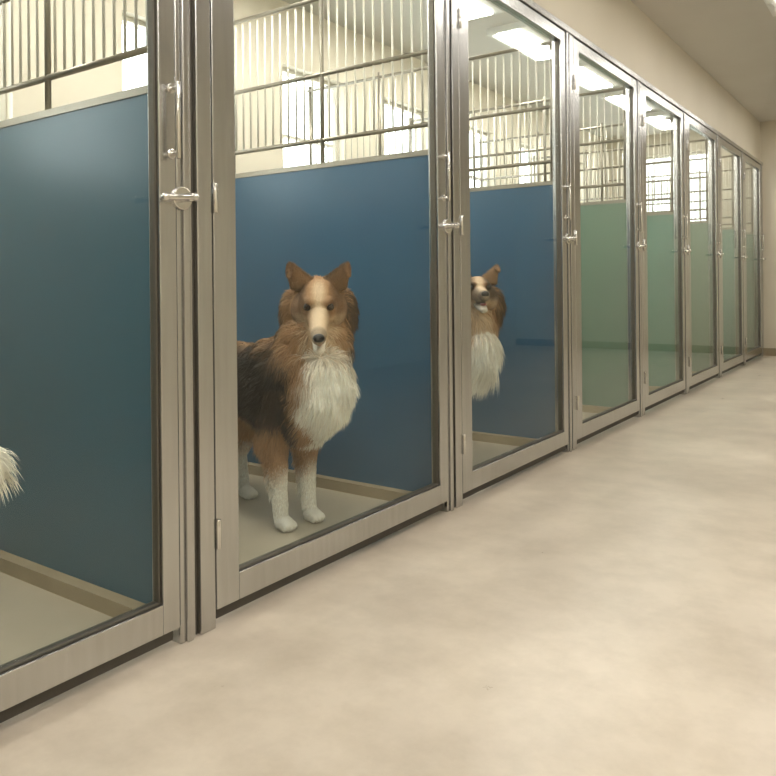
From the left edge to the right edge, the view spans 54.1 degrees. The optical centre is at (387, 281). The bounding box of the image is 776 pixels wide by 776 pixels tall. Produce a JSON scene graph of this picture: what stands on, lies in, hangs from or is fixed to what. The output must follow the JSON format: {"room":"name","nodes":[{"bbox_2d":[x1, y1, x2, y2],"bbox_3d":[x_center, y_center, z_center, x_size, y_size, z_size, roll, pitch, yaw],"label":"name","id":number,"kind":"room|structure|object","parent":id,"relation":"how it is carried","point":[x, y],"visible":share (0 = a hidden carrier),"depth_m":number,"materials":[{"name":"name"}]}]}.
{"room":"dog kennel","nodes":[
{"label":"dog kennel","id":0,"kind":"room"},
{"bbox_2d":[5,0,605,202],"bbox_3d":[-0.867,-0.404,4.849,0.150,2.870,12.930,-1,0,35],"label":"wall","id":1,"kind":"structure","parent":0,"point":[107,79],"depth_m":4.87,"materials":[{"name":"beige paint"}]},
{"bbox_2d":[0,5,5,120],"bbox_3d":[-1.989,-0.963,3.292,0.060,0.910,0.640,-1,0,35],"label":"window","id":2,"kind":"structure","parent":1,"relation":"in","point":[3,96],"depth_m":3.52,"materials":[{"name":"white paint"}]},
{"bbox_2d":[122,15,145,31],"bbox_3d":[-1.280,-0.970,4.298,0.060,0.910,0.640,-1,0,35],"label":"window","id":3,"kind":"structure","parent":1,"relation":"in","point":[130,21],"depth_m":4.14,"materials":[{"name":"white paint"}]},
{"bbox_2d":[282,67,337,161],"bbox_3d":[-0.577,-0.977,5.295,0.060,0.910,0.640,-1,0,35],"label":"window","id":4,"kind":"structure","parent":1,"relation":"in","point":[316,81],"depth_m":5.52,"materials":[{"name":"white paint"}]},
{"bbox_2d":[384,100,421,150],"bbox_3d":[0.086,-0.984,6.234,0.060,0.910,0.640,-1,0,35],"label":"window","id":5,"kind":"structure","parent":1,"relation":"in","point":[398,107],"depth_m":6.45,"materials":[{"name":"white paint"}]},
{"bbox_2d":[469,128,487,186],"bbox_3d":[0.777,-0.991,7.215,0.060,0.910,0.640,-1,0,35],"label":"window","id":6,"kind":"structure","parent":1,"relation":"in","point":[485,135],"depth_m":7.44,"materials":[{"name":"white paint"}]},
{"bbox_2d":[521,145,536,181],"bbox_3d":[1.469,-0.998,8.196,0.060,0.910,0.640,-1,0,35],"label":"window","id":7,"kind":"structure","parent":1,"relation":"in","point":[522,146],"depth_m":8.26,"materials":[{"name":"white paint"}]},
{"bbox_2d":[0,356,775,775],"bbox_3d":[1.271,0.959,3.350,5.050,0.100,12.930,-1,0,35],"label":"floor","id":8,"kind":"structure","parent":0,"point":[606,606],"depth_m":1.94,"materials":[{"name":"concrete"}]},
{"bbox_2d":[0,447,21,502],"bbox_3d":[-1.488,0.524,1.666,1.273,0.837,0.351,-1,0,-6],"label":"dog","id":9,"kind":"object","parent":8,"relation":"on","point":[6,466],"visible":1,"depth_m":1.78},
{"bbox_2d":[0,0,152,616],"bbox_3d":[-1.302,-0.190,2.551,1.775,2.250,0.120,-1,0,35],"label":"partition panel","id":10,"kind":"object","parent":8,"relation":"on","point":[75,384],"visible":0.78,"depth_m":2.27,"materials":[{"name":"plastic"}]},
{"bbox_2d":[237,260,360,531],"bbox_3d":[-0.562,0.430,3.099,1.290,1.012,0.456,-1,0,43],"label":"dog","id":11,"kind":"object","parent":8,"relation":"on","point":[297,388],"visible":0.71,"depth_m":2.77},
{"bbox_2d":[234,0,431,500],"bbox_3d":[-0.536,-0.198,3.637,1.775,2.250,0.120,-1,0,35],"label":"partition panel","id":12,"kind":"object","parent":8,"relation":"on","point":[372,213],"visible":0.56,"depth_m":3.31,"materials":[{"name":"plastic"}]},
{"bbox_2d":[306,39,554,445],"bbox_3d":[0.188,-0.205,4.663,1.775,2.250,0.120,-1,0,35],"label":"partition panel","id":13,"kind":"object","parent":8,"relation":"on","point":[511,225],"visible":0.35,"depth_m":4.27,"materials":[{"name":"plastic"}]},
{"bbox_2d":[471,264,506,400],"bbox_3d":[0.036,0.418,4.123,1.269,1.023,0.506,-1,0,28],"label":"dog","id":14,"kind":"object","parent":8,"relation":"on","point":[488,304],"visible":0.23,"depth_m":3.83},
{"bbox_2d":[410,86,628,412],"bbox_3d":[0.902,-0.212,5.676,1.775,2.250,0.120,-1,0,35],"label":"partition panel","id":15,"kind":"object","parent":8,"relation":"on","point":[604,300],"visible":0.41,"depth_m":5.25,"materials":[{"name":"plastic"}]},
{"bbox_2d":[478,116,675,391],"bbox_3d":[1.588,-0.219,6.649,1.775,2.250,0.120,-1,0,35],"label":"partition panel","id":16,"kind":"object","parent":8,"relation":"on","point":[660,225],"visible":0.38,"depth_m":6.20,"materials":[{"name":"plastic"}]},
{"bbox_2d":[532,138,709,373],"bbox_3d":[2.280,-0.226,7.630,1.775,2.250,0.120,-1,0,35],"label":"partition panel","id":17,"kind":"object","parent":8,"relation":"on","point":[699,230],"visible":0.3,"depth_m":7.16,"materials":[{"name":"plastic"}]},
{"bbox_2d":[580,154,735,359],"bbox_3d":[2.960,-0.233,8.594,1.775,2.250,0.120,-1,0,35],"label":"partition panel","id":18,"kind":"object","parent":8,"relation":"on","point":[728,233],"visible":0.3,"depth_m":8.11,"materials":[{"name":"plastic"}]},
{"bbox_2d":[607,167,754,349],"bbox_3d":[3.605,-0.239,9.509,1.775,2.250,0.120,-1,0,35],"label":"partition panel","id":19,"kind":"object","parent":8,"relation":"on","point":[749,235],"visible":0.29,"depth_m":9.01,"materials":[{"name":"plastic"}]},
{"bbox_2d":[282,0,775,139],"bbox_3d":[1.242,-1.911,3.350,5.350,0.100,13.230,-1,0,35],"label":"ceiling","id":20,"kind":"structure","parent":0,"point":[733,41],"depth_m":5.95,"materials":[{"name":"paint"}]},
{"bbox_2d":[424,0,503,19],"bbox_3d":[0.404,-1.823,4.841,0.320,0.058,0.840,-1,0,35],"label":"ceiling light","id":21,"kind":"object","parent":20,"relation":"attached to","point":[476,8],"depth_m":5.03,"materials":[{"name":"white plastic"}]},
{"bbox_2d":[487,21,548,61],"bbox_3d":[1.096,-1.830,5.822,0.320,0.058,0.840,-1,0,35],"label":"ceiling light","id":22,"kind":"object","parent":20,"relation":"attached to","point":[517,34],"depth_m":5.63,"materials":[{"name":"white plastic"}]},
{"bbox_2d":[579,60,620,90],"bbox_3d":[1.788,-1.837,6.803,0.320,0.058,0.840,-1,0,35],"label":"ceiling light","id":23,"kind":"object","parent":20,"relation":"attached to","point":[590,78],"depth_m":6.80,"materials":[{"name":"white plastic"}]},
{"bbox_2d":[601,90,657,109],"bbox_3d":[2.479,-1.844,7.783,0.320,0.058,0.840,-1,0,35],"label":"ceiling light","id":24,"kind":"object","parent":20,"relation":"attached to","point":[649,106],"depth_m":7.60,"materials":[{"name":"white plastic"}]},
{"bbox_2d":[646,111,669,129],"bbox_3d":[3.171,-1.851,8.764,0.320,0.058,0.840,-1,0,35],"label":"ceiling light","id":25,"kind":"object","parent":20,"relation":"attached to","point":[658,114],"depth_m":8.52,"materials":[{"name":"white plastic"}]},
{"bbox_2d":[764,0,775,16],"bbox_3d":[2.542,-1.845,4.802,0.320,0.058,0.840,-1,0,35],"label":"ceiling light","id":26,"kind":"object","parent":20,"relation":"attached to","point":[771,4],"depth_m":5.02,"materials":[{"name":"white plastic"}]},
{"bbox_2d":[532,0,759,159],"bbox_3d":[0.663,-1.612,3.761,0.075,0.485,12.930,-1,0,35],"label":"wall header","id":27,"kind":"structure","parent":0,"point":[619,28],"depth_m":5.52,"materials":[{"name":"beige paint"}]},
{"bbox_2d":[0,0,198,722],"bbox_3d":[-0.861,-0.199,1.474,0.091,2.229,1.215,-1,0,35],"label":"door","id":28,"kind":"structure","parent":27,"relation":"in","point":[27,681],"depth_m":1.90,"materials":[{"name":"silver metal"}]},
{"bbox_2d":[172,0,215,643],"bbox_3d":[-0.533,-0.198,2.005,0.081,2.250,0.115,-1,0,35],"label":"post","id":29,"kind":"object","parent":27,"relation":"attached to","point":[191,17],"depth_m":1.99,"materials":[{"name":"silver metal"}]},
{"bbox_2d":[210,0,459,618],"bbox_3d":[-0.106,-0.206,2.544,0.091,2.229,1.255,-1,0,35],"label":"door","id":30,"kind":"structure","parent":27,"relation":"in","point":[237,585],"depth_m":2.13,"materials":[{"name":"silver metal"}]},
{"bbox_2d":[440,0,462,511],"bbox_3d":[0.234,-0.205,3.092,0.081,2.250,0.115,-1,0,35],"label":"post","id":31,"kind":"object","parent":27,"relation":"attached to","point":[450,7],"depth_m":3.08,"materials":[{"name":"silver metal"}]},
{"bbox_2d":[458,0,576,498],"bbox_3d":[0.638,-0.214,3.600,0.091,2.229,1.180,-1,0,35],"label":"door","id":32,"kind":"structure","parent":27,"relation":"in","point":[476,478],"depth_m":3.56,"materials":[{"name":"silver metal"}]},
{"bbox_2d":[552,31,576,451],"bbox_3d":[0.957,-0.213,4.117,0.081,2.250,0.115,-1,0,35],"label":"trim","id":33,"kind":"structure","parent":27,"relation":"attached to","point":[568,39],"depth_m":4.09,"materials":[{"name":"silver metal"}]},
{"bbox_2d":[573,38,646,443],"bbox_3d":[1.357,-0.221,4.620,0.091,2.229,1.165,-1,0,35],"label":"door","id":34,"kind":"structure","parent":27,"relation":"in","point":[589,427],"depth_m":4.68,"materials":[{"name":"silver metal"}]},
{"bbox_2d":[625,80,644,416],"bbox_3d":[1.671,-0.220,5.131,0.081,2.250,0.115,-1,0,35],"label":"trim","id":35,"kind":"structure","parent":27,"relation":"attached to","point":[641,412],"depth_m":5.10,"materials":[{"name":"silver metal"}]},
{"bbox_2d":[519,0,762,165],"bbox_3d":[1.545,-1.361,4.970,0.088,0.035,9.940,-1,0,35],"label":"trim","id":36,"kind":"structure","parent":27,"relation":"attached to","point":[531,4],"depth_m":4.76,"materials":[{"name":"silver metal"}]},
{"bbox_2d":[642,85,690,410],"bbox_3d":[2.058,-0.228,5.613,0.091,2.229,1.115,-1,0,35],"label":"door","id":37,"kind":"structure","parent":27,"relation":"in","point":[653,398],"depth_m":5.95,"materials":[{"name":"silver metal"}]},
{"bbox_2d":[673,112,688,393],"bbox_3d":[2.357,-0.227,6.103,0.081,2.250,0.115,-1,0,35],"label":"trim","id":38,"kind":"structure","parent":27,"relation":"attached to","point":[685,391],"depth_m":6.07,"materials":[{"name":"silver metal"}]},
{"bbox_2d":[687,115,723,389],"bbox_3d":[2.746,-0.235,6.589,0.091,2.229,1.125,-1,0,35],"label":"door","id":39,"kind":"structure","parent":27,"relation":"in","point":[697,378],"depth_m":6.97,"materials":[{"name":"silver metal"}]},
{"bbox_2d":[708,135,721,377],"bbox_3d":[3.049,-0.234,7.084,0.081,2.250,0.115,-1,0,35],"label":"trim","id":40,"kind":"structure","parent":27,"relation":"attached to","point":[719,374],"depth_m":7.05,"materials":[{"name":"silver metal"}]},
{"bbox_2d":[719,137,747,373],"bbox_3d":[3.432,-0.242,7.562,0.091,2.229,1.105,-1,0,35],"label":"door","id":41,"kind":"structure","parent":27,"relation":"in","point":[728,364],"depth_m":7.94,"materials":[{"name":"silver metal"}]},
{"bbox_2d":[734,152,745,365],"bbox_3d":[3.729,-0.240,8.048,0.081,2.250,0.115,-1,0,35],"label":"trim","id":42,"kind":"structure","parent":27,"relation":"attached to","point":[735,184],"depth_m":8.02,"materials":[{"name":"silver metal"}]},
{"bbox_2d":[744,154,765,361],"bbox_3d":[4.095,-0.248,8.502,0.091,2.229,1.045,-1,0,35],"label":"door","id":43,"kind":"structure","parent":27,"relation":"in","point":[755,352],"depth_m":8.85,"materials":[{"name":"silver metal"}]},
{"bbox_2d":[753,165,763,355],"bbox_3d":[4.374,-0.247,8.963,0.081,2.250,0.115,-1,0,35],"label":"trim","id":44,"kind":"structure","parent":27,"relation":"attached to","point":[754,170],"depth_m":8.93,"materials":[{"name":"silver metal"}]},
{"bbox_2d":[607,120,775,347],"bbox_3d":[4.965,-0.463,8.738,5.200,2.870,0.150,-1,0,35],"label":"wall","id":45,"kind":"structure","parent":0,"point":[767,128],"depth_m":9.00,"materials":[{"name":"beige paint"}]},
{"bbox_2d":[646,151,704,171],"bbox_3d":[3.709,-1.115,9.638,0.920,1.000,0.060,-1,0,35],"label":"window","id":46,"kind":"structure","parent":45,"relation":"in","point":[693,153],"depth_m":9.71,"materials":[{"name":"white paint"}]},
{"bbox_2d":[764,348,775,355],"bbox_3d":[5.748,0.820,8.094,3.200,0.090,0.015,-1,0,35],"label":"baseboard","id":47,"kind":"structure","parent":45,"relation":"attached to","point":[767,351],"depth_m":8.96,"materials":[{"name":"concrete"}]}
]}

